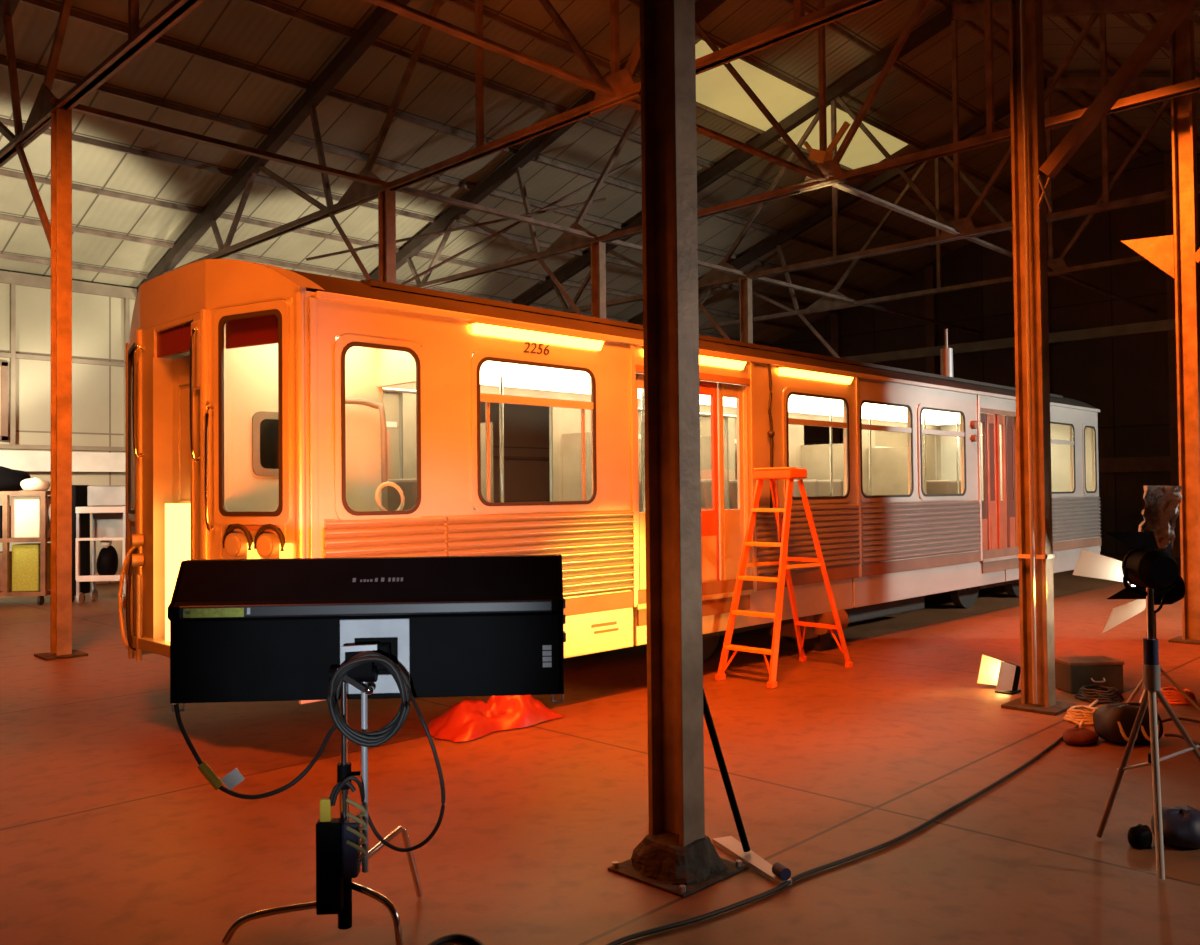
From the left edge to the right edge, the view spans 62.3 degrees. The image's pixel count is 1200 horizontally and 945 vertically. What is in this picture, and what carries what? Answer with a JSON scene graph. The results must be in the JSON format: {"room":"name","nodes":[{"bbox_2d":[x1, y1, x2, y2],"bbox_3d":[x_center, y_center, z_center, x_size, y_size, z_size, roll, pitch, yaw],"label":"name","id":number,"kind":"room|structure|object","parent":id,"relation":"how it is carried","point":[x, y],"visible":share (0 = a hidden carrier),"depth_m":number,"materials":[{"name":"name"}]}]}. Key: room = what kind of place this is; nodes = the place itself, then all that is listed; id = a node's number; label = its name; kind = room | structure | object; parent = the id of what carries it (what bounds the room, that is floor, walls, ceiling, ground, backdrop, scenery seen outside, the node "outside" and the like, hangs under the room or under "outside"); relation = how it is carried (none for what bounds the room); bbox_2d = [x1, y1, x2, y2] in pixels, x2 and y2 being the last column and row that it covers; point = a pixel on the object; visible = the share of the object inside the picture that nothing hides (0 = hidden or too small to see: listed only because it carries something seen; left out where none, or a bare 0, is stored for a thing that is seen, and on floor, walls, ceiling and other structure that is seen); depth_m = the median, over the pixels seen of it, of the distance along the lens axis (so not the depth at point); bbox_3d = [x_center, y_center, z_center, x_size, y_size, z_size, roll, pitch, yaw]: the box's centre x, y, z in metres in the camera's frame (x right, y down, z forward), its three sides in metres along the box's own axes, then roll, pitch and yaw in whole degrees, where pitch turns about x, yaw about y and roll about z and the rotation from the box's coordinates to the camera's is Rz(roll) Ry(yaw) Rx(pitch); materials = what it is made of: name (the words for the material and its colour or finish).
{"room":"train warehouse","nodes":[
{"label":"train warehouse","id":0,"kind":"room"},
{"bbox_2d":[0,270,723,584],"bbox_3d":[-7.141,-0.697,21.070,0.400,5.660,32.000,-2,-2,45],"label":"wall","id":1,"kind":"structure","parent":0,"point":[102,314],"depth_m":18.58,"materials":[{"name":"white paint"}]},
{"bbox_2d":[0,361,7,440],"bbox_3d":[-10.920,-1.260,17.183,0.110,1.410,1.150,-2,-2,45],"label":"window","id":2,"kind":"structure","parent":1,"relation":"in","point":[3,365],"depth_m":17.51,"materials":[{"name":"white glass"}]},
{"bbox_2d":[628,77,1199,357],"bbox_3d":[8.586,-4.762,18.975,25.538,5.552,0.185,-2,-2,45],"label":"roof truss","id":3,"kind":"object","parent":1,"relation":"on","point":[1058,265],"visible":0.56,"depth_m":20.52,"materials":[{"name":"metal"}]},
{"bbox_2d":[0,554,1199,944],"bbox_3d":[2.009,1.965,12.036,25.600,0.200,32.000,-2,-2,45],"label":"floor","id":4,"kind":"structure","parent":0,"point":[112,832],"depth_m":5.27,"materials":[{"name":"red concrete"}]},
{"bbox_2d":[0,491,50,604],"bbox_3d":[-9.145,1.168,15.430,1.320,1.748,0.680,-1,-1,-4],"label":"equipment cart","id":5,"kind":"object","parent":4,"relation":"on","point":[6,539],"visible":0.55,"depth_m":15.13,"materials":[{"name":"brown wood"}]},
{"bbox_2d":[0,505,10,537],"bbox_3d":[-9.399,0.766,15.420,0.400,0.500,0.440,-1,-1,-4],"label":"storage box","id":6,"kind":"object","parent":5,"relation":"on","point":[10,505],"visible":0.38,"depth_m":15.23,"materials":[{"name":"black metal"}]},
{"bbox_2d":[0,551,11,591],"bbox_3d":[-9.391,1.536,15.405,0.440,0.600,0.440,-1,-1,-4],"label":"storage box","id":7,"kind":"object","parent":5,"relation":"on","point":[0,551],"visible":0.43,"depth_m":15.35,"materials":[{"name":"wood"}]},
{"bbox_2d":[0,466,30,490],"bbox_3d":[-9.342,0.094,15.458,0.520,0.403,0.843,-2,-2,45],"label":"duffel bag","id":8,"kind":"object","parent":5,"relation":"on","point":[10,479],"visible":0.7,"depth_m":15.38,"materials":[{"name":"black fabric"}]},
{"bbox_2d":[0,589,49,596],"bbox_3d":[-9.138,1.863,15.416,1.320,0.060,0.680,-1,-1,-4],"label":"shelf","id":9,"kind":"object","parent":5,"relation":"attached to","point":[5,592],"depth_m":15.11,"materials":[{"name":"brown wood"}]},
{"bbox_2d":[0,491,50,494],"bbox_3d":[-9.154,0.324,15.446,1.320,0.060,0.680,-1,-1,-4],"label":"shelf","id":10,"kind":"object","parent":5,"relation":"attached to","point":[1,492],"depth_m":15.13,"materials":[{"name":"brown wood"}]},
{"bbox_2d":[0,537,50,542],"bbox_3d":[-9.147,1.044,15.432,1.320,0.060,0.680,-1,-1,-4],"label":"shelf","id":11,"kind":"object","parent":5,"relation":"attached to","point":[4,539],"depth_m":15.12,"materials":[{"name":"brown wood"}]},
{"bbox_2d":[11,496,50,537],"bbox_3d":[-8.851,0.691,15.460,0.440,0.640,0.440,-1,-1,-4],"label":"storage box","id":12,"kind":"object","parent":5,"relation":"on","point":[25,510],"visible":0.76,"depth_m":15.24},
{"bbox_2d":[12,543,50,591],"bbox_3d":[-8.843,1.471,15.444,0.400,0.720,0.440,-1,-1,-4],"label":"storage box","id":13,"kind":"object","parent":5,"relation":"on","point":[25,557],"visible":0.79,"depth_m":15.23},
{"bbox_2d":[20,477,49,490],"bbox_3d":[-8.807,0.181,15.472,0.344,0.219,0.391,-2,-2,45],"label":"cloth bundle","id":14,"kind":"object","parent":5,"relation":"on","point":[31,484],"visible":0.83,"depth_m":15.35,"materials":[{"name":"white fabric"}]},
{"bbox_2d":[48,504,50,520],"bbox_3d":[-8.424,0.614,15.325,0.182,0.364,0.182,-2,-2,45],"label":"bag","id":15,"kind":"object","parent":5,"relation":"hanging from","point":[49,510],"visible":0.17,"depth_m":15.25,"materials":[{"name":"paint"}]},
{"bbox_2d":[34,108,87,660],"bbox_3d":[-5.629,-0.951,10.364,0.400,5.720,0.400,-2,-2,45],"label":"steel column","id":16,"kind":"structure","parent":4,"relation":"on","point":[61,122],"depth_m":10.30,"materials":[{"name":"metal"}]},
{"bbox_2d":[0,0,204,251],"bbox_3d":[-2.702,-4.872,7.509,25.538,5.552,0.185,-2,-2,45],"label":"roof truss","id":17,"kind":"object","parent":16,"relation":"on","point":[38,122],"visible":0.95,"depth_m":10.55,"materials":[{"name":"metal"}]},
{"bbox_2d":[72,485,89,601],"bbox_3d":[-8.249,1.117,15.620,0.220,1.838,0.515,-1,-1,-4],"label":"road case","id":18,"kind":"object","parent":4,"relation":"on","point":[79,492],"visible":0.35,"depth_m":15.58,"materials":[{"name":"black metal"}]},
{"bbox_2d":[75,506,125,603],"bbox_3d":[-7.711,1.281,15.577,0.760,1.498,0.680,-1,-1,-4],"label":"wire cart","id":19,"kind":"object","parent":4,"relation":"on","point":[110,521],"visible":0.61,"depth_m":15.32,"materials":[{"name":"white paint"}]},
{"bbox_2d":[75,506,125,512],"bbox_3d":[-7.718,0.582,15.591,0.760,0.100,0.600,-1,-1,-4],"label":"shelf","id":20,"kind":"object","parent":19,"relation":"attached to","point":[90,509],"depth_m":15.29,"materials":[{"name":"white paint"}]},
{"bbox_2d":[87,485,125,505],"bbox_3d":[-7.670,0.367,15.598,0.600,0.320,0.400,-1,-1,-4],"label":"equipment box","id":21,"kind":"object","parent":19,"relation":"on","point":[115,495],"visible":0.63,"depth_m":15.40,"materials":[{"name":"metal"}]},
{"bbox_2d":[96,545,117,574],"bbox_3d":[-7.703,1.373,15.523,0.291,0.476,0.315,-2,-2,45],"label":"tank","id":22,"kind":"object","parent":19,"relation":"on","point":[107,560],"visible":0.86,"depth_m":15.43,"materials":[{"name":"black fabric"}]},
{"bbox_2d":[100,536,111,546],"bbox_3d":[-7.706,1.080,15.481,0.170,0.170,0.170,-2,-2,45],"label":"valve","id":23,"kind":"object","parent":22,"relation":"on","point":[105,543],"visible":0.91,"depth_m":15.43,"materials":[{"name":"paint"}]},
{"bbox_2d":[222,644,422,944],"bbox_3d":[-1.044,1.183,3.785,0.703,1.088,0.529,-1,-1,-2],"label":"stand","id":24,"kind":"object","parent":4,"relation":"on","point":[359,677],"depth_m":3.65,"materials":[{"name":"silver metal"}]},
{"bbox_2d":[316,781,359,914],"bbox_3d":[-0.956,1.364,3.623,0.150,0.473,0.060,-1,-1,-4],"label":"box","id":25,"kind":"object","parent":24,"relation":"hanging from","point":[336,860],"visible":0.93,"depth_m":3.59,"materials":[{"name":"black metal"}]},
{"bbox_2d":[346,798,366,859],"bbox_3d":[-0.880,1.299,3.598,0.062,0.243,0.059,-1,-1,22],"label":"coiled cable","id":26,"kind":"object","parent":24,"relation":"attached to","point":[357,817],"visible":1,"depth_m":3.58,"materials":[{"name":"beige plastic"}]},
{"bbox_2d":[167,554,565,711],"bbox_3d":[-0.879,0.614,3.831,1.492,0.558,0.242,-1,-1,-4],"label":"stage light","id":27,"kind":"object","parent":24,"relation":"attached to","point":[242,630],"visible":0.92,"depth_m":3.77,"materials":[{"name":"black metal"}]},
{"bbox_2d":[174,703,345,798],"bbox_3d":[-1.249,1.044,3.706,0.687,0.362,0.116,-1,-1,10],"label":"power cable","id":28,"kind":"object","parent":27,"relation":"hanging from","point":[305,771],"visible":1,"depth_m":3.71,"materials":[{"name":"black plastic"}]},
{"bbox_2d":[197,761,244,789],"bbox_3d":[-1.421,1.137,3.721,0.177,0.110,0.036,-1,-1,-1],"label":"tag","id":29,"kind":"object","parent":28,"relation":"attached to","point":[234,777],"visible":1,"depth_m":3.72,"materials":[{"name":"yellow"}]},
{"bbox_2d":[331,688,444,851],"bbox_3d":[-0.780,1.107,3.674,0.404,0.633,0.143,0,-1,-4],"label":"cable","id":30,"kind":"object","parent":24,"relation":"hanging from","point":[412,699],"visible":0.99,"depth_m":3.71,"materials":[{"name":"black plastic"}]},
{"bbox_2d":[378,187,395,283],"bbox_3d":[-2.823,-0.924,13.215,0.400,5.720,0.400,-2,-2,45],"label":"steel column","id":31,"kind":"structure","parent":4,"relation":"on","point":[386,201],"depth_m":13.22,"materials":[{"name":"metal"}]},
{"bbox_2d":[50,97,982,334],"bbox_3d":[2.236,-3.802,18.415,0.090,0.090,22.670,-2,-2,45],"label":"tie beam","id":32,"kind":"structure","parent":31,"relation":"on","point":[79,108],"depth_m":13.31,"materials":[{"name":"metal"}]},
{"bbox_2d":[136,0,1198,292],"bbox_3d":[0.118,-4.845,10.374,25.538,5.552,0.185,-2,-2,45],"label":"roof truss","id":33,"kind":"object","parent":31,"relation":"on","point":[621,82],"visible":0.88,"depth_m":11.95,"materials":[{"name":"metal"}]},
{"bbox_2d":[427,934,484,944],"bbox_3d":[-0.498,1.714,3.600,0.263,0.024,0.136,-1,-1,11],"label":"cable","id":34,"kind":"object","parent":4,"relation":"on","point":[462,937],"visible":1,"depth_m":3.63,"materials":[{"name":"black plastic"}]},
{"bbox_2d":[417,695,564,741],"bbox_3d":[-0.766,1.646,7.042,0.501,0.280,1.035,-2,-2,45],"label":"tarp","id":35,"kind":"object","parent":4,"relation":"on","point":[468,719],"visible":0.84,"depth_m":6.89,"materials":[{"name":"red"}]},
{"bbox_2d":[591,240,605,318],"bbox_3d":[-0.003,-0.897,16.079,0.400,5.720,0.400,-2,-2,45],"label":"steel column","id":36,"kind":"structure","parent":4,"relation":"on","point":[598,251],"depth_m":16.11,"materials":[{"name":"metal"}]},
{"bbox_2d":[401,156,640,284],"bbox_3d":[-1.557,-4.204,17.009,4.620,2.444,0.050,-1,-1,0],"label":"rod","id":37,"kind":"object","parent":36,"relation":"attached to","point":[639,157],"visible":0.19,"depth_m":16.99,"materials":[{"name":"metal"}]},
{"bbox_2d":[364,0,1199,314],"bbox_3d":[2.938,-4.817,13.239,25.538,5.552,0.185,-2,-2,45],"label":"roof truss","id":38,"kind":"object","parent":36,"relation":"on","point":[830,170],"visible":0.71,"depth_m":13.91,"materials":[{"name":"metal"}]},
{"bbox_2d":[306,198,605,260],"bbox_3d":[-2.475,-4.146,16.930,5.183,0.949,0.050,-1,-1,3],"label":"rod","id":39,"kind":"object","parent":38,"relation":"attached to","point":[602,199],"visible":1,"depth_m":16.91,"materials":[{"name":"metal"}]},
{"bbox_2d":[365,0,1157,313],"bbox_3d":[5.235,-3.890,15.463,0.090,0.090,22.670,-2,-2,45],"label":"tie beam","id":40,"kind":"structure","parent":38,"relation":"attached to","point":[391,5],"depth_m":10.55,"materials":[{"name":"metal"}]},
{"bbox_2d":[804,121,850,163],"bbox_3d":[3.018,-4.309,13.208,0.696,0.578,0.180,-2,-2,45],"label":"gusset plate","id":41,"kind":"object","parent":38,"relation":"attached to","point":[816,156],"visible":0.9,"depth_m":13.16,"materials":[{"name":"brown metal"}]},
{"bbox_2d":[118,259,1100,703],"bbox_3d":[2.043,-0.092,11.710,2.812,3.900,14.246,-2,-2,45],"label":"car","id":42,"kind":"object","parent":4,"relation":"on","point":[266,417],"visible":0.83,"depth_m":7.67,"materials":[{"name":"silver metal"}]},
{"bbox_2d":[131,534,143,546],"bbox_3d":[-3.280,0.480,7.034,0.073,0.088,0.090,0,-1,-30],"label":"socket","id":43,"kind":"object","parent":42,"relation":"attached to","point":[137,540],"depth_m":7.01,"materials":[{"name":"metal"}]},
{"bbox_2d":[132,554,143,566],"bbox_3d":[-3.278,0.620,7.031,0.073,0.088,0.090,0,-1,-30],"label":"socket","id":44,"kind":"object","parent":42,"relation":"attached to","point":[137,559],"depth_m":7.00,"materials":[{"name":"metal"}]},
{"bbox_2d":[223,524,259,558],"bbox_3d":[-2.232,0.434,6.143,0.298,0.236,0.126,-2,-2,45],"label":"marker lamp","id":45,"kind":"object","parent":42,"relation":"attached to","point":[239,540],"depth_m":6.12,"materials":[{"name":"orange glass"}]},
{"bbox_2d":[254,524,292,558],"bbox_3d":[-1.988,0.429,6.006,0.298,0.236,0.126,-2,-2,45],"label":"marker lamp","id":46,"kind":"object","parent":42,"relation":"attached to","point":[271,541],"depth_m":5.98,"materials":[{"name":"grey metal"}]},
{"bbox_2d":[387,431,388,478],"bbox_3d":[-2.083,-0.146,9.377,0.013,0.500,0.200,-2,-2,45],"label":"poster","id":47,"kind":"object","parent":42,"relation":"attached to","point":[387,431],"depth_m":9.44,"materials":[{"name":"paper"}]},
{"bbox_2d":[480,361,708,398],"bbox_3d":[-0.442,-0.932,9.952,1.450,0.030,4.950,-2,-2,45],"label":"ceiling light","id":48,"kind":"object","parent":42,"relation":"attached to","point":[514,375],"depth_m":9.66,"materials":[{"name":"white plastic"}]},
{"bbox_2d":[700,395,959,424],"bbox_3d":[3.925,-0.889,14.388,1.450,0.030,7.200,-2,-2,45],"label":"ceiling light","id":49,"kind":"object","parent":42,"relation":"attached to","point":[796,403],"depth_m":13.95,"materials":[{"name":"white plastic"}]},
{"bbox_2d":[971,435,977,441],"bbox_3d":[4.733,-0.433,12.535,0.050,0.088,0.090,-2,-2,45],"label":"indicator light","id":50,"kind":"object","parent":42,"relation":"attached to","point":[974,438],"depth_m":12.52,"materials":[{"name":"red plastic"}]},
{"bbox_2d":[971,420,977,428],"bbox_3d":[4.731,-0.603,12.538,0.050,0.107,0.110,-2,-2,45],"label":"indicator light","id":51,"kind":"object","parent":42,"relation":"attached to","point":[974,424],"depth_m":12.51,"materials":[{"name":"red plastic"}]},
{"bbox_2d":[608,0,745,897],"bbox_3d":[0.295,-2.337,4.405,0.430,8.150,0.430,-2,-2,45],"label":"steel column","id":52,"kind":"structure","parent":4,"relation":"on","point":[677,857],"depth_m":4.34,"materials":[{"name":"metal"}]},
{"bbox_2d":[739,277,752,343],"bbox_3d":[2.817,-0.869,18.944,0.400,5.720,0.400,-2,-2,45],"label":"steel column","id":53,"kind":"structure","parent":4,"relation":"on","point":[745,286],"depth_m":18.97,"materials":[{"name":"metal"}]},
{"bbox_2d":[514,0,1199,339],"bbox_3d":[5.758,-4.790,16.103,25.538,5.552,0.185,-2,-2,45],"label":"roof truss","id":54,"kind":"object","parent":53,"relation":"on","point":[1051,8],"visible":0.64,"depth_m":16.41,"materials":[{"name":"metal"}]},
{"bbox_2d":[712,836,791,885],"bbox_3d":[0.674,1.693,4.397,0.100,0.073,0.563,0,-1,-21],"label":"board","id":55,"kind":"object","parent":4,"relation":"on","point":[730,845],"depth_m":4.35,"materials":[{"name":"white wood"}]},
{"bbox_2d":[703,689,749,851],"bbox_3d":[0.532,1.264,4.424,0.291,0.876,0.034,0,-1,-18],"label":"leaning pole","id":56,"kind":"object","parent":55,"relation":"on","point":[706,711],"visible":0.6,"depth_m":4.42,"materials":[{"name":"black metal"}]},
{"bbox_2d":[715,467,852,688],"bbox_3d":[1.673,0.882,8.932,0.590,1.850,1.340,-2,-2,45],"label":"step ladder","id":57,"kind":"object","parent":4,"relation":"on","point":[789,473],"visible":1,"depth_m":8.78,"materials":[{"name":"orange metal"}]},
{"bbox_2d":[775,479,780,541],"bbox_3d":[1.604,0.338,8.949,0.042,0.581,0.050,-1,-1,18],"label":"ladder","id":58,"kind":"object","parent":57,"relation":"attached to","point":[776,480],"depth_m":8.93,"materials":[{"name":"brown metal"}]},
{"bbox_2d":[606,725,1078,944],"bbox_3d":[1.623,1.720,5.032,0.245,0.019,4.843,-2,-2,45],"label":"cable","id":59,"kind":"object","parent":4,"relation":"on","point":[840,861],"visible":0.94,"depth_m":4.28,"materials":[{"name":"black plastic"}]},
{"bbox_2d":[977,654,1020,694],"bbox_3d":[3.261,1.637,8.014,0.295,0.286,0.328,0,-1,-4],"label":"work light","id":60,"kind":"object","parent":4,"relation":"on","point":[992,671],"depth_m":7.94,"materials":[{"name":"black metal"}]},
{"bbox_2d":[1001,0,1075,715],"bbox_3d":[3.248,-2.309,7.518,0.400,8.145,0.400,-2,-2,45],"label":"steel column","id":61,"kind":"structure","parent":4,"relation":"on","point":[1030,186],"depth_m":7.45,"materials":[{"name":"metal"}]},
{"bbox_2d":[1063,728,1098,745],"bbox_3d":[3.107,1.701,6.416,0.206,0.086,0.314,-2,-2,45],"label":"sandbag","id":62,"kind":"object","parent":4,"relation":"on","point":[1072,736],"visible":1,"depth_m":6.33,"materials":[{"name":"red fabric"}]},
{"bbox_2d":[1063,705,1098,725],"bbox_3d":[3.408,1.702,6.961,0.278,0.105,0.283,-2,-2,45],"label":"cable coil","id":63,"kind":"object","parent":4,"relation":"on","point":[1075,714],"visible":0.68,"depth_m":6.91,"materials":[{"name":"orange rubber"}]},
{"bbox_2d":[1079,700,1098,727],"bbox_3d":[3.527,1.730,7.168,0.039,0.030,1.010,-1,-1,33],"label":"loose cable","id":64,"kind":"object","parent":4,"relation":"on","point":[1095,701],"visible":0.62,"depth_m":7.32,"materials":[{"name":"orange rubber"}]},
{"bbox_2d":[1055,656,1123,693],"bbox_3d":[3.966,1.643,8.048,0.450,0.249,0.320,-1,-1,-4],"label":"equipment case","id":65,"kind":"object","parent":4,"relation":"on","point":[1071,673],"visible":0.9,"depth_m":7.93,"materials":[{"name":"brown wood"}]},
{"bbox_2d":[1075,684,1123,703],"bbox_3d":[3.866,1.711,7.675,0.335,0.105,0.342,-2,-2,45],"label":"cable coil","id":66,"kind":"object","parent":4,"relation":"on","point":[1089,693],"visible":0.99,"depth_m":7.59,"materials":[{"name":"black rubber"}]},
{"bbox_2d":[1093,702,1163,744],"bbox_3d":[3.416,1.614,6.398,0.398,0.252,0.286,0,-1,-4],"label":"bag","id":67,"kind":"object","parent":4,"relation":"on","point":[1113,722],"visible":0.71,"depth_m":6.30,"materials":[{"name":"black fabric"}]},
{"bbox_2d":[1127,824,1151,848],"bbox_3d":[2.476,1.665,4.549,0.098,0.098,0.142,-2,-2,45],"label":"sandbag","id":68,"kind":"object","parent":4,"relation":"on","point":[1139,836],"visible":1,"depth_m":4.51,"materials":[{"name":"black fabric"}]},
{"bbox_2d":[1096,587,1199,879],"bbox_3d":[2.737,1.111,4.815,0.388,1.210,1.543,-2,-2,45],"label":"tripod stand","id":69,"kind":"object","parent":4,"relation":"on","point":[1150,665],"visible":0.92,"depth_m":4.34,"materials":[{"name":"grey metal"}]},
{"bbox_2d":[1105,532,1178,598],"bbox_3d":[2.444,0.422,4.381,0.284,0.307,0.313,-1,-1,6],"label":"stage light","id":70,"kind":"object","parent":69,"relation":"on","point":[1143,566],"visible":1,"depth_m":4.35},
{"bbox_2d":[1073,549,1122,581],"label":"flap","id":71,"kind":"object","parent":70,"relation":"attached to","point":[1093,565],"depth_m":7.27,"materials":[{"name":"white metal"}]},
{"bbox_2d":[1102,599,1145,633],"label":"flap","id":72,"kind":"object","parent":70,"relation":"attached to","point":[1119,614],"depth_m":6.98,"materials":[{"name":"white metal"}]},
{"bbox_2d":[1138,486,1181,548],"bbox_3d":[2.590,0.206,4.601,0.190,0.293,0.102,-1,-1,23],"label":"wrap","id":73,"kind":"object","parent":70,"relation":"attached to","point":[1160,512],"visible":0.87,"depth_m":4.59,"materials":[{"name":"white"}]},
{"bbox_2d":[1121,7,1199,644],"bbox_3d":[6.101,-2.276,10.715,0.820,8.145,0.400,-2,-2,45],"label":"steel column","id":74,"kind":"structure","parent":4,"relation":"on","point":[1172,254],"depth_m":10.55,"materials":[{"name":"metal"}]},
{"bbox_2d":[1126,613,1199,711],"bbox_3d":[3.939,1.364,7.030,0.583,0.757,0.549,-2,-2,45],"label":"stand","id":75,"kind":"object","parent":4,"relation":"on","point":[1162,671],"visible":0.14,"depth_m":7.06,"materials":[{"name":"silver metal"}]},
{"bbox_2d":[1154,575,1184,612],"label":"work light","id":76,"kind":"object","parent":75,"relation":"on","point":[1177,593],"depth_m":6.99,"materials":[{"name":"black metal"}]},
{"bbox_2d":[1151,805,1199,848],"bbox_3d":[2.698,1.636,4.597,0.242,0.154,0.338,-2,-2,45],"label":"sandbag","id":77,"kind":"object","parent":4,"relation":"on","point":[1181,824],"visible":0.88,"depth_m":4.50,"materials":[{"name":"blue fabric"}]},
{"bbox_2d":[1158,686,1196,705],"bbox_3d":[4.398,1.704,7.577,0.278,0.105,0.283,-2,-2,45],"label":"cable coil","id":78,"kind":"object","parent":4,"relation":"on","point":[1173,696],"visible":0.62,"depth_m":7.50,"materials":[{"name":"rubber"}]},
{"bbox_2d":[1162,717,1199,722],"bbox_3d":[4.008,1.719,6.881,0.279,0.030,0.076,-1,-1,2],"label":"loose cable","id":79,"kind":"object","parent":4,"relation":"on","point":[1179,718],"visible":0.73,"depth_m":6.88,"materials":[{"name":"black plastic"}]},
{"bbox_2d":[1164,733,1199,745],"bbox_3d":[3.751,1.712,6.374,0.048,0.030,0.275,0,-1,-15],"label":"loose cable","id":80,"kind":"object","parent":4,"relation":"on","point":[1165,734],"visible":0.84,"depth_m":6.43,"materials":[{"name":"black plastic"}]},
{"bbox_2d":[0,0,1199,345],"bbox_3d":[1.931,-5.820,12.188,26.000,4.135,32.000,-2,-2,45],"label":"ceiling","id":81,"kind":"structure","parent":0,"point":[229,70],"depth_m":17.05,"materials":[{"name":"metal"}]},
{"bbox_2d":[769,150,1199,556],"bbox_3d":[13.202,-2.852,23.552,25.600,9.654,0.350,-2,-2,45],"label":"wall","id":82,"kind":"structure","parent":0,"point":[1113,356],"depth_m":24.53,"materials":[{"name":"metal"}]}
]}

